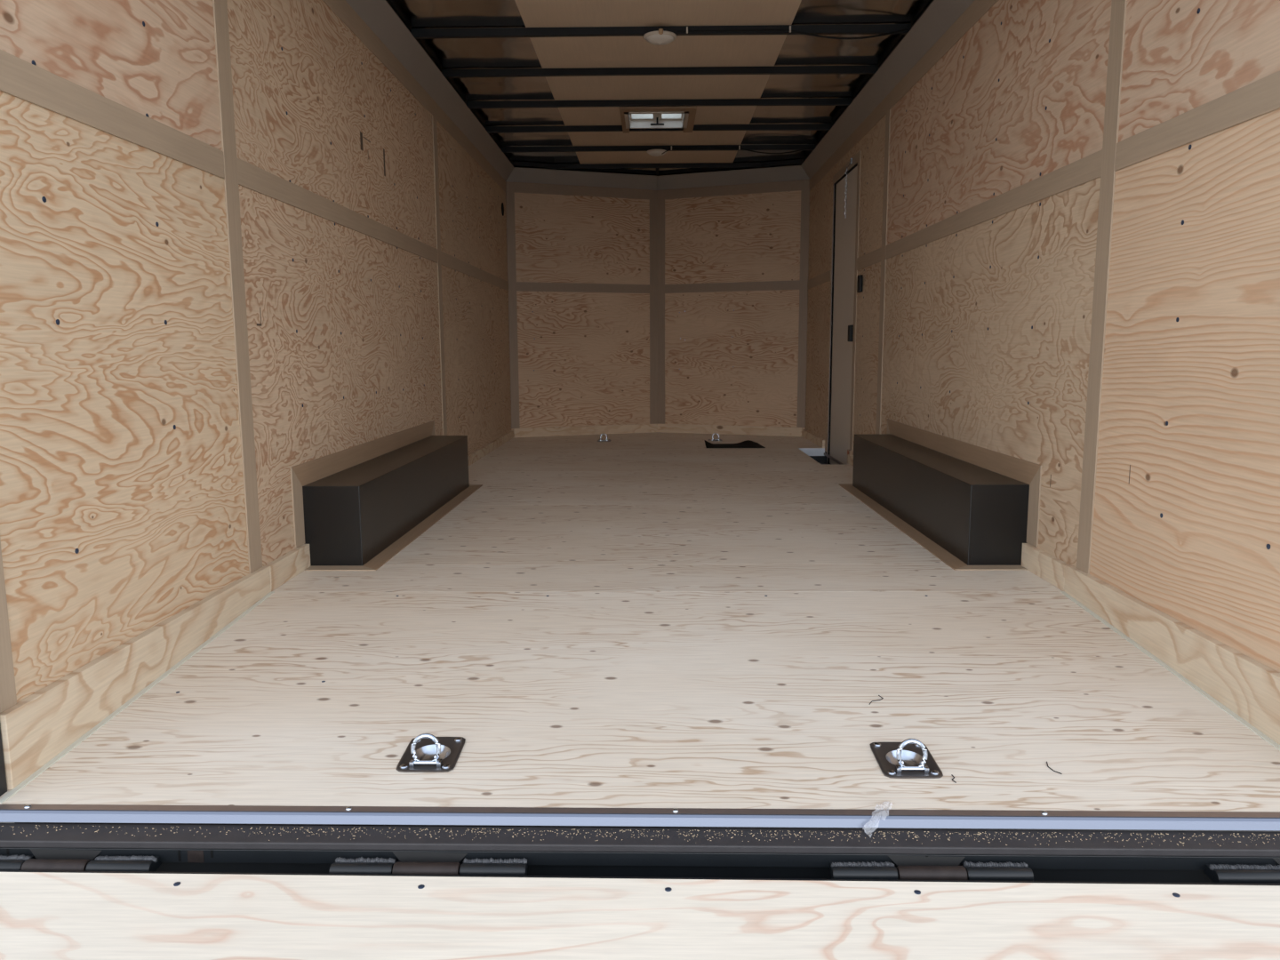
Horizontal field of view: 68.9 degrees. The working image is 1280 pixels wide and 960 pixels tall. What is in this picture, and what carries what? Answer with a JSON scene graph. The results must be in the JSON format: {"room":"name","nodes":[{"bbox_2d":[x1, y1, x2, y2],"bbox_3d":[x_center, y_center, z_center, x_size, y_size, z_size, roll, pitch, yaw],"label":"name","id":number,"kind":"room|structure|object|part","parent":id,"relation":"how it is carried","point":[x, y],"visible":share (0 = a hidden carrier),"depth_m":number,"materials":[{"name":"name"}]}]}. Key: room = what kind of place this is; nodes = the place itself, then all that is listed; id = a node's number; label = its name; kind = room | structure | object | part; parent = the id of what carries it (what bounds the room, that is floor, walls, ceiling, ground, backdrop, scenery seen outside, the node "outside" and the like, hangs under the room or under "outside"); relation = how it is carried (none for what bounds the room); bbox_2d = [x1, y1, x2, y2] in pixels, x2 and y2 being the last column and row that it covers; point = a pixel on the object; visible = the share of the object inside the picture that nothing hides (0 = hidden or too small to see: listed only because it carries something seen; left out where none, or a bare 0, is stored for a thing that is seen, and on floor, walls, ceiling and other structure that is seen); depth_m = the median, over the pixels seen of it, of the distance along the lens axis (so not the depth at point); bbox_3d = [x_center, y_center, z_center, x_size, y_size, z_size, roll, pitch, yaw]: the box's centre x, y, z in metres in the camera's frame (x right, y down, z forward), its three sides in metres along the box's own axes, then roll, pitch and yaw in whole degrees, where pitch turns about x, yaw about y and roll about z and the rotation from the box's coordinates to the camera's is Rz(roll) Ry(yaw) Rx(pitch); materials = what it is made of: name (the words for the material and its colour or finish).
{"room":"cargo space","nodes":[
{"label":"cargo space","id":0,"kind":"room"},
{"bbox_2d":[0,0,511,796],"bbox_3d":[-1.144,-1.043,4.832,0.087,2.460,6.775,0,8,1],"label":"wall","id":1,"kind":"structure","parent":0,"point":[243,244],"depth_m":2.41,"materials":[{"name":"brown wood"}]},
{"bbox_3d":[-1.191,-0.601,1.499,0.082,2.364,0.051,0,8,1],"label":"post","id":2,"kind":"part","parent":1,"relation":"part of","materials":[{"name":"black paint"}]},
{"bbox_3d":[-1.162,-1.201,2.003,0.012,0.824,1.090,0,8,1],"label":"plywood panel","id":3,"kind":"part","parent":1,"relation":"part of","materials":[{"name":"brown wood"}]},
{"bbox_3d":[-1.157,-0.149,2.152,0.012,1.300,1.090,0,8,1],"label":"plywood panel","id":4,"kind":"part","parent":1,"relation":"part of","materials":[{"name":"brown wood"}]},
{"bbox_2d":[0,430,513,803],"bbox_3d":[-1.096,0.069,4.682,0.032,0.145,6.160,0,8,1],"label":"baseboard","id":5,"kind":"structure","parent":1,"relation":"attached to","point":[43,727],"depth_m":2.02,"materials":[{"name":"brown wood"}]},
{"bbox_3d":[-1.135,-1.456,3.806,0.012,0.824,2.548,0,8,1],"label":"plywood panel","id":6,"kind":"part","parent":1,"relation":"part of","materials":[{"name":"brown wood"}]},
{"bbox_3d":[-1.131,-0.429,3.951,0.012,1.250,2.548,0,8,1],"label":"plywood panel","id":7,"kind":"part","parent":1,"relation":"part of","materials":[{"name":"brown wood"}]},
{"bbox_2d":[345,0,514,181],"bbox_3d":[-1.081,-2.004,4.424,0.083,0.113,6.112,0,8,1],"label":"trim","id":8,"kind":"structure","parent":1,"relation":"attached to","point":[379,16],"depth_m":4.68,"materials":[{"name":"brown wood"}]},
{"bbox_3d":[-1.098,-1.808,6.301,0.012,0.824,2.488,0,8,1],"label":"plywood panel","id":9,"kind":"part","parent":1,"relation":"part of","materials":[{"name":"brown wood"}]},
{"bbox_3d":[-1.093,-0.781,6.446,0.012,1.250,2.488,0,8,1],"label":"plywood panel","id":10,"kind":"part","parent":1,"relation":"part of","materials":[{"name":"brown wood"}]},
{"bbox_2d":[501,202,503,215],"bbox_3d":[-1.073,-2.117,7.287,0.008,0.100,0.100,0,8,1],"label":"grommet","id":11,"kind":"object","parent":1,"relation":"attached to","point":[502,205],"visible":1,"depth_m":7.26,"materials":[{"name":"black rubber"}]},
{"bbox_2d":[0,432,1279,827],"bbox_3d":[0.107,0.111,4.917,2.430,0.140,6.692,0,8,1],"label":"floor","id":12,"kind":"structure","parent":0,"point":[654,620],"depth_m":2.17,"materials":[{"name":"brown wood"}]},
{"bbox_2d":[289,420,482,570],"bbox_3d":[-0.992,-0.007,4.039,0.258,0.350,1.994,0,8,1],"label":"box","id":13,"kind":"object","parent":12,"relation":"on","point":[356,508],"visible":0.95,"depth_m":3.43,"materials":[{"name":"black metal"}]},
{"bbox_3d":[-1.133,0.086,3.088,0.005,0.268,0.081,0,8,1],"label":"wall trim","id":14,"kind":"part","parent":13,"relation":"part of","materials":[{"name":"beige wood"}]},
{"bbox_3d":[-0.995,0.296,3.126,0.238,0.004,0.061,0,8,1],"label":"floor trim","id":15,"kind":"part","parent":13,"relation":"part of","materials":[{"name":"brown wood"}]},
{"bbox_3d":[-1.120,-0.144,4.021,0.005,0.074,1.994,0,8,1],"label":"wall trim","id":16,"kind":"part","parent":13,"relation":"part of","materials":[{"name":"beige wood"}]},
{"bbox_3d":[-0.893,0.163,4.061,0.062,0.004,1.954,0,8,1],"label":"floor trim","id":17,"kind":"part","parent":13,"relation":"part of","materials":[{"name":"brown wood"}]},
{"bbox_3d":[-1.105,-0.171,4.983,0.005,0.288,0.081,0,8,1],"label":"wall trim","id":18,"kind":"part","parent":13,"relation":"part of","materials":[{"name":"beige wood"}]},
{"bbox_2d":[396,733,465,772],"bbox_3d":[-0.405,0.512,1.810,0.110,0.076,0.140,0,8,1],"label":"ring","id":19,"kind":"object","parent":12,"relation":"on","point":[426,752],"visible":1,"depth_m":1.79,"materials":[{"name":"metal"}]},
{"bbox_2d":[596,433,611,441],"bbox_3d":[-0.286,-0.342,7.420,0.110,0.062,0.140,0,8,1],"label":"ring","id":20,"kind":"object","parent":12,"relation":"on","point":[598,440],"visible":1,"depth_m":7.37,"materials":[{"name":"metal"}]},
{"bbox_2d":[0,822,1279,882],"bbox_3d":[0.057,0.628,1.607,2.571,0.102,0.131,0,8,1],"label":"sill","id":21,"kind":"structure","parent":12,"relation":"attached to","point":[1096,859],"depth_m":1.55,"materials":[{"name":"black metal"}]},
{"bbox_2d":[0,848,161,871],"bbox_3d":[-0.960,0.637,1.548,0.315,0.032,0.052,0,8,1],"label":"ramp hinge","id":22,"kind":"object","parent":21,"relation":"attached to","point":[46,859],"visible":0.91,"depth_m":1.53,"materials":[{"name":"black paint"}]},
{"bbox_2d":[328,851,527,875],"bbox_3d":[-0.345,0.636,1.534,0.319,0.032,0.052,0,8,1],"label":"ramp hinge","id":23,"kind":"object","parent":21,"relation":"attached to","point":[411,862],"visible":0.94,"depth_m":1.52,"materials":[{"name":"black paint"}]},
{"bbox_2d":[0,803,1279,830],"bbox_3d":[0.057,0.579,1.604,2.426,0.022,0.028,0,8,1],"label":"threshold strip","id":24,"kind":"object","parent":21,"relation":"on","point":[112,813],"visible":1,"depth_m":1.60,"materials":[{"name":"metal"}]},
{"bbox_3d":[0.057,0.650,1.555,2.570,0.072,0.021,0,8,1],"label":"plate","id":25,"kind":"part","parent":21,"relation":"part of","materials":[{"name":"black paint"}]},
{"bbox_2d":[1,824,1279,847],"bbox_3d":[0.059,0.599,1.567,2.399,0.001,0.046,0,8,1],"label":"sawdust","id":26,"kind":"object","parent":21,"relation":"on","point":[36,825],"visible":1,"depth_m":1.57,"materials":[{"name":"beige wood"}]},
{"bbox_2d":[829,855,1033,880],"bbox_3d":[0.471,0.635,1.516,0.320,0.032,0.052,0,8,1],"label":"ramp hinge","id":27,"kind":"object","parent":21,"relation":"attached to","point":[909,868],"visible":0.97,"depth_m":1.50,"materials":[{"name":"black paint"}]},
{"bbox_2d":[1203,857,1279,883],"bbox_3d":[1.086,0.634,1.503,0.328,0.032,0.052,0,8,1],"label":"ramp hinge","id":28,"kind":"object","parent":21,"relation":"attached to","point":[1218,873],"visible":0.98,"depth_m":1.49,"materials":[{"name":"black paint"}]},
{"bbox_3d":[0.066,0.465,2.209,2.430,0.084,1.231,0,8,1],"label":"panel","id":29,"kind":"part","parent":12,"relation":"part of","materials":[{"name":"brown wood"}]},
{"bbox_3d":[0.145,-0.312,7.489,2.430,0.020,1.399,0,8,1],"label":"panel","id":30,"kind":"part","parent":12,"relation":"part of","materials":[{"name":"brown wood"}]},
{"bbox_3d":[0.126,-0.129,6.191,2.430,0.020,1.218,0,8,1],"label":"panel","id":31,"kind":"part","parent":12,"relation":"part of","materials":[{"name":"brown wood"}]},
{"bbox_3d":[0.107,0.041,4.984,2.430,0.020,1.218,0,8,1],"label":"panel","id":32,"kind":"part","parent":12,"relation":"part of","materials":[{"name":"brown wood"}]},
{"bbox_3d":[0.089,0.212,3.776,2.430,0.020,1.218,0,8,1],"label":"panel","id":33,"kind":"part","parent":12,"relation":"part of","materials":[{"name":"brown wood"}]},
{"bbox_3d":[0.078,0.322,2.994,2.430,0.020,0.358,0,8,1],"label":"panel","id":34,"kind":"part","parent":12,"relation":"part of","materials":[{"name":"brown wood"}]},
{"bbox_2d":[707,432,722,440],"bbox_3d":[0.599,-0.346,7.417,0.110,0.062,0.140,0,8,1],"label":"ring","id":35,"kind":"object","parent":12,"relation":"on","point":[712,439],"visible":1,"depth_m":7.37,"materials":[{"name":"metal"}]},
{"bbox_2d":[704,440,765,447],"bbox_3d":[0.704,-0.270,6.956,0.430,0.034,0.270,0,8,1],"label":"rubber mat","id":36,"kind":"object","parent":12,"relation":"on","point":[748,444],"visible":1,"depth_m":6.94,"materials":[{"name":"black rubber"}]},
{"bbox_2d":[870,738,943,778],"bbox_3d":[0.507,0.514,1.779,0.110,0.076,0.140,0,8,1],"label":"ring","id":37,"kind":"object","parent":12,"relation":"on","point":[910,758],"visible":1,"depth_m":1.76,"materials":[{"name":"metal"}]},
{"bbox_2d":[838,418,1042,570],"bbox_3d":[1.178,-0.012,4.006,0.258,0.350,1.994,0,8,1],"label":"box","id":38,"kind":"object","parent":12,"relation":"on","point":[973,508],"visible":0.95,"depth_m":3.42,"materials":[{"name":"black metal"}]},
{"bbox_3d":[1.319,-0.177,4.946,0.005,0.288,0.081,0,8,1],"label":"wall trim","id":39,"kind":"part","parent":38,"relation":"part of","materials":[{"name":"wood"}]},
{"bbox_3d":[1.080,0.159,4.031,0.062,0.004,1.954,0,8,1],"label":"floor trim","id":40,"kind":"part","parent":38,"relation":"part of","materials":[{"name":"brown wood"}]},
{"bbox_3d":[1.304,-0.149,3.984,0.005,0.074,1.994,0,8,1],"label":"wall trim","id":41,"kind":"part","parent":38,"relation":"part of","materials":[{"name":"beige wood"}]},
{"bbox_3d":[1.154,0.291,3.093,0.238,0.004,0.061,0,8,1],"label":"floor trim","id":42,"kind":"part","parent":38,"relation":"part of","materials":[{"name":"brown wood"}]},
{"bbox_3d":[1.290,0.081,3.051,0.005,0.268,0.081,0,8,1],"label":"wall trim","id":43,"kind":"part","parent":38,"relation":"part of","materials":[{"name":"beige wood"}]},
{"bbox_2d":[505,179,809,430],"bbox_3d":[0.147,-1.471,7.829,2.622,2.460,0.528,0,8,1],"label":"wall","id":44,"kind":"structure","parent":0,"point":[689,305],"depth_m":7.79,"materials":[{"name":"brown wood"}]},
{"bbox_3d":[-0.465,-0.984,7.881,1.309,1.245,0.012,-3,9,-20],"label":"plywood panel","id":45,"kind":"part","parent":44,"relation":"part of","materials":[{"name":"brown wood"}]},
{"bbox_3d":[-0.470,-2.021,7.735,1.309,0.848,0.012,-3,9,-20],"label":"plywood panel","id":46,"kind":"part","parent":44,"relation":"part of","materials":[{"name":"brown wood"}]},
{"bbox_2d":[506,165,809,190],"bbox_3d":[0.142,-2.470,7.637,2.430,0.103,0.507,0,8,1],"label":"trim","id":47,"kind":"structure","parent":44,"relation":"attached to","point":[793,172],"depth_m":7.62,"materials":[{"name":"grey metal"}]},
{"bbox_3d":[-0.451,-2.466,7.631,1.300,0.103,0.081,-3,9,-20],"label":"cove panel","id":48,"kind":"part","parent":47,"relation":"part of","materials":[{"name":"grey metal"}]},
{"bbox_3d":[0.736,-2.469,7.613,1.300,0.103,0.081,3,9,21],"label":"cove panel","id":49,"kind":"part","parent":47,"relation":"part of","materials":[{"name":"grey metal"}]},
{"bbox_2d":[513,424,802,437],"bbox_3d":[0.152,-0.425,7.942,2.393,0.074,0.470,0,8,1],"label":"baseboard","id":50,"kind":"structure","parent":44,"relation":"attached to","point":[753,430],"depth_m":7.92,"materials":[{"name":"brown wood"}]},
{"bbox_3d":[0.759,-2.024,7.716,1.309,0.848,0.012,3,9,21],"label":"plywood panel","id":51,"kind":"part","parent":44,"relation":"part of","materials":[{"name":"brown wood"}]},
{"bbox_3d":[0.763,-0.987,7.863,1.309,1.245,0.012,3,9,21],"label":"plywood panel","id":52,"kind":"part","parent":44,"relation":"part of","materials":[{"name":"brown wood"}]},
{"bbox_2d":[385,0,934,175],"bbox_3d":[0.097,-2.134,4.640,2.566,0.047,6.812,0,8,1],"label":"ceiling","id":53,"kind":"structure","parent":0,"point":[740,50],"depth_m":4.86,"materials":[{"name":"brown wood"}]},
{"bbox_3d":[-1.124,-2.113,4.561,0.110,0.039,6.412,0,8,1],"label":"rail","id":54,"kind":"part","parent":53,"relation":"part of","materials":[{"name":"black paint"}]},
{"bbox_3d":[-0.489,-2.552,7.650,1.349,0.029,0.115,-3,9,-20],"label":"rail","id":55,"kind":"part","parent":53,"relation":"part of","materials":[{"name":"black metal"}]},
{"bbox_2d":[500,144,815,152],"bbox_3d":[0.131,-2.439,6.860,2.310,0.038,0.025,0,8,1],"label":"bow","id":56,"kind":"object","parent":53,"relation":"attached to","point":[575,148],"visible":0.95,"depth_m":6.85,"materials":[{"name":"black paint"}]},
{"bbox_2d":[646,149,668,156],"bbox_3d":[0.130,-2.402,6.860,0.164,0.039,0.154,0,8,1],"label":"dome light","id":57,"kind":"object","parent":56,"relation":"attached to","point":[652,152],"visible":1,"depth_m":6.81,"materials":[{"name":"beige plastic"}]},
{"bbox_2d":[668,145,810,153],"bbox_3d":[0.731,-2.420,6.834,1.041,0.063,0.018,0,8,1],"label":"cable","id":58,"kind":"object","parent":56,"relation":"attached to","point":[739,148],"visible":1,"depth_m":6.83,"materials":[{"name":"black plastic"}]},
{"bbox_2d":[545,162,769,169],"bbox_3d":[0.140,-2.533,7.519,1.800,0.036,0.025,0,8,1],"label":"bow","id":59,"kind":"object","parent":53,"relation":"attached to","point":[692,164],"visible":1,"depth_m":7.51,"materials":[{"name":"black paint"}]},
{"bbox_3d":[0.114,-2.384,6.318,1.228,0.004,3.019,0,8,1],"label":"plywood panel","id":60,"kind":"part","parent":53,"relation":"part of","materials":[{"name":"beige wood"}]},
{"bbox_2d":[619,106,696,133],"bbox_3d":[0.114,-2.344,5.925,0.466,0.146,0.639,0,8,1],"label":"ceiling vent","id":61,"kind":"object","parent":53,"relation":"in","point":[632,117],"visible":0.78,"depth_m":6.01,"materials":[{"name":"beige plastic"}]},
{"bbox_3d":[0.013,-2.328,5.899,0.162,0.006,0.369,0,8,1],"label":"pane frame","id":62,"kind":"part","parent":61,"relation":"part of","materials":[{"name":"beige plastic"}]},
{"bbox_3d":[0.104,-2.342,5.891,0.396,0.140,0.409,0,8,1],"label":"garnish frame","id":63,"kind":"part","parent":61,"relation":"part of","materials":[{"name":"beige plastic"}]},
{"bbox_3d":[0.111,-2.301,5.980,0.088,0.046,0.020,0,8,1],"label":"crank handle","id":64,"kind":"part","parent":61,"relation":"part of","materials":[{"name":"black plastic"}]},
{"bbox_3d":[0.201,-2.328,5.896,0.150,0.006,0.369,0,8,1],"label":"pane frame","id":65,"kind":"part","parent":61,"relation":"part of","materials":[{"name":"beige plastic"}]},
{"bbox_3d":[0.074,-2.002,3.615,1.228,0.004,2.439,0,8,1],"label":"plywood panel","id":66,"kind":"part","parent":53,"relation":"part of","materials":[{"name":"beige wood"}]},
{"bbox_2d":[485,123,831,133],"bbox_3d":[0.121,-2.350,6.231,2.310,0.038,0.025,0,8,1],"label":"bow","id":67,"kind":"object","parent":53,"relation":"attached to","point":[791,126],"visible":0.85,"depth_m":6.22,"materials":[{"name":"black paint"}]},
{"bbox_2d":[466,97,852,108],"bbox_3d":[0.112,-2.261,5.596,2.310,0.038,0.025,0,8,1],"label":"bow","id":68,"kind":"object","parent":53,"relation":"attached to","point":[826,101],"visible":0.96,"depth_m":5.59,"materials":[{"name":"black paint"}]},
{"bbox_2d":[441,65,878,78],"bbox_3d":[0.102,-2.170,4.954,2.310,0.038,0.025,0,8,1],"label":"bow","id":69,"kind":"object","parent":53,"relation":"attached to","point":[781,69],"visible":0.96,"depth_m":4.94,"materials":[{"name":"black paint"}]},
{"bbox_2d":[411,24,911,39],"bbox_3d":[0.093,-2.081,4.326,2.310,0.038,0.025,0,8,1],"label":"bow","id":70,"kind":"object","parent":53,"relation":"attached to","point":[855,28],"visible":0.94,"depth_m":4.32,"materials":[{"name":"black paint"}]},
{"bbox_2d":[643,28,676,45],"bbox_3d":[0.093,-2.046,4.331,0.153,0.041,0.153,6,10,40],"label":"dome light","id":71,"kind":"object","parent":70,"relation":"attached to","point":[660,37],"visible":1,"depth_m":4.29,"materials":[{"name":"beige plastic"}]},
{"bbox_2d":[677,25,907,39],"bbox_3d":[0.703,-2.062,4.299,1.061,0.063,0.018,0,8,1],"label":"cable","id":72,"kind":"object","parent":70,"relation":"attached to","point":[790,30],"visible":1,"depth_m":4.30,"materials":[{"name":"black plastic"}]},
{"bbox_3d":[0.774,-2.555,7.631,1.349,0.029,0.115,3,9,21],"label":"rail","id":73,"kind":"part","parent":53,"relation":"part of","materials":[{"name":"black metal"}]},
{"bbox_3d":[1.316,-2.118,4.523,0.110,0.039,6.412,0,8,1],"label":"rail","id":74,"kind":"part","parent":53,"relation":"part of","materials":[{"name":"black paint"}]},
{"bbox_2d":[805,0,1279,672],"bbox_3d":[1.349,-1.048,4.794,0.087,2.460,6.775,0,8,1],"label":"wall","id":75,"kind":"structure","parent":0,"point":[1068,239],"depth_m":2.60,"materials":[{"name":"brown wood"}]},
{"bbox_3d":[1.358,-1.297,7.079,0.012,2.074,1.018,0,8,1],"label":"plywood panel","id":76,"kind":"part","parent":75,"relation":"part of","materials":[{"name":"brown wood"}]},
{"bbox_2d":[798,448,852,464],"bbox_3d":[1.268,-0.154,6.331,0.249,0.190,0.958,0,8,1],"label":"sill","id":77,"kind":"structure","parent":75,"relation":"attached to","point":[819,454],"depth_m":6.80,"materials":[{"name":"black paint"}]},
{"bbox_2d":[826,162,857,464],"bbox_3d":[1.350,-1.030,6.200,0.067,1.950,0.794,0,8,1],"label":"door","id":78,"kind":"structure","parent":75,"relation":"in","point":[844,233],"depth_m":6.26,"materials":[{"name":"metal"}]},
{"bbox_3d":[1.367,-1.084,6.585,0.044,1.950,0.016,0,8,1],"label":"frame","id":79,"kind":"part","parent":78,"relation":"part of","materials":[{"name":"metal"}]},
{"bbox_2d":[844,158,852,217],"bbox_3d":[1.325,-1.850,5.922,0.014,0.348,0.162,0,8,1],"label":"chain","id":80,"kind":"object","parent":78,"relation":"hanging from","point":[851,162],"visible":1,"depth_m":5.98,"materials":[{"name":"silver metal"}]},
{"bbox_3d":[1.330,-0.923,5.864,0.036,0.103,0.060,0,8,1],"label":"handle","id":81,"kind":"part","parent":78,"relation":"part of","materials":[{"name":"black plastic"}]},
{"bbox_3d":[1.340,-2.096,6.050,0.012,0.204,0.793,0,8,1],"label":"plywood panel","id":82,"kind":"part","parent":75,"relation":"part of","materials":[{"name":"brown wood"}]},
{"bbox_2d":[856,274,863,292],"bbox_3d":[1.314,-1.173,5.572,0.018,0.100,0.070,0,8,1],"label":"wall latch","id":83,"kind":"structure","parent":75,"relation":"attached to","point":[860,277],"depth_m":5.54,"materials":[{"name":"black plastic"}]},
{"bbox_3d":[1.335,-0.656,5.486,0.012,1.250,0.723,0,8,1],"label":"plywood panel","id":84,"kind":"part","parent":75,"relation":"part of","materials":[{"name":"brown wood"}]},
{"bbox_3d":[1.330,-1.683,5.341,0.012,0.824,0.723,0,8,1],"label":"plywood panel","id":85,"kind":"part","parent":75,"relation":"part of","materials":[{"name":"brown wood"}]},
{"bbox_2d":[800,0,974,178],"bbox_3d":[1.269,-2.009,4.388,0.083,0.113,6.112,0,8,1],"label":"trim","id":86,"kind":"structure","parent":75,"relation":"attached to","point":[940,15],"depth_m":4.71,"materials":[{"name":"brown wood"}]},
{"bbox_3d":[1.311,-0.429,3.879,0.012,1.250,2.518,0,8,1],"label":"plywood panel","id":87,"kind":"part","parent":75,"relation":"part of","materials":[{"name":"brown wood"}]},
{"bbox_3d":[1.306,-1.456,3.734,0.012,0.824,2.518,0,8,1],"label":"plywood panel","id":88,"kind":"part","parent":75,"relation":"part of","materials":[{"name":"brown wood"}]},
{"bbox_2d":[802,429,1279,751],"bbox_3d":[1.302,0.064,4.646,0.032,0.145,6.160,0,8,1],"label":"baseboard","id":89,"kind":"structure","parent":75,"relation":"attached to","point":[1248,690],"depth_m":2.18,"materials":[{"name":"brown wood"}]},
{"bbox_3d":[1.284,-0.153,2.104,0.012,1.300,1.070,0,8,1],"label":"plywood panel","id":90,"kind":"part","parent":75,"relation":"part of","materials":[{"name":"brown wood"}]},
{"bbox_3d":[1.280,-1.205,1.956,0.012,0.824,1.070,0,8,1],"label":"plywood panel","id":91,"kind":"part","parent":75,"relation":"part of","materials":[{"name":"brown wood"}]},
{"label":"outside","id":92,"kind":"structure","parent":0,"visible":0},
{"bbox_2d":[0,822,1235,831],"bbox_3d":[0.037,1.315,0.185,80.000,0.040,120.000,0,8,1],"label":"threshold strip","id":93,"kind":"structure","parent":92,"point":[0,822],"depth_m":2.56,"materials":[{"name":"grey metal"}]},
{"bbox_2d":[0,870,1279,959],"bbox_3d":[0.039,1.049,0.365,2.430,0.520,2.368,0,8,1],"label":"ramp","id":94,"kind":"object","parent":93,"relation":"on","point":[45,915],"visible":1,"depth_m":1.40,"materials":[{"name":"white wood"}]},
{"bbox_3d":[0.039,1.049,0.365,2.430,0.520,2.368,0,8,1],"label":"steel frame","id":95,"kind":"part","parent":94,"relation":"part of","materials":[{"name":"black metal"}]}
]}

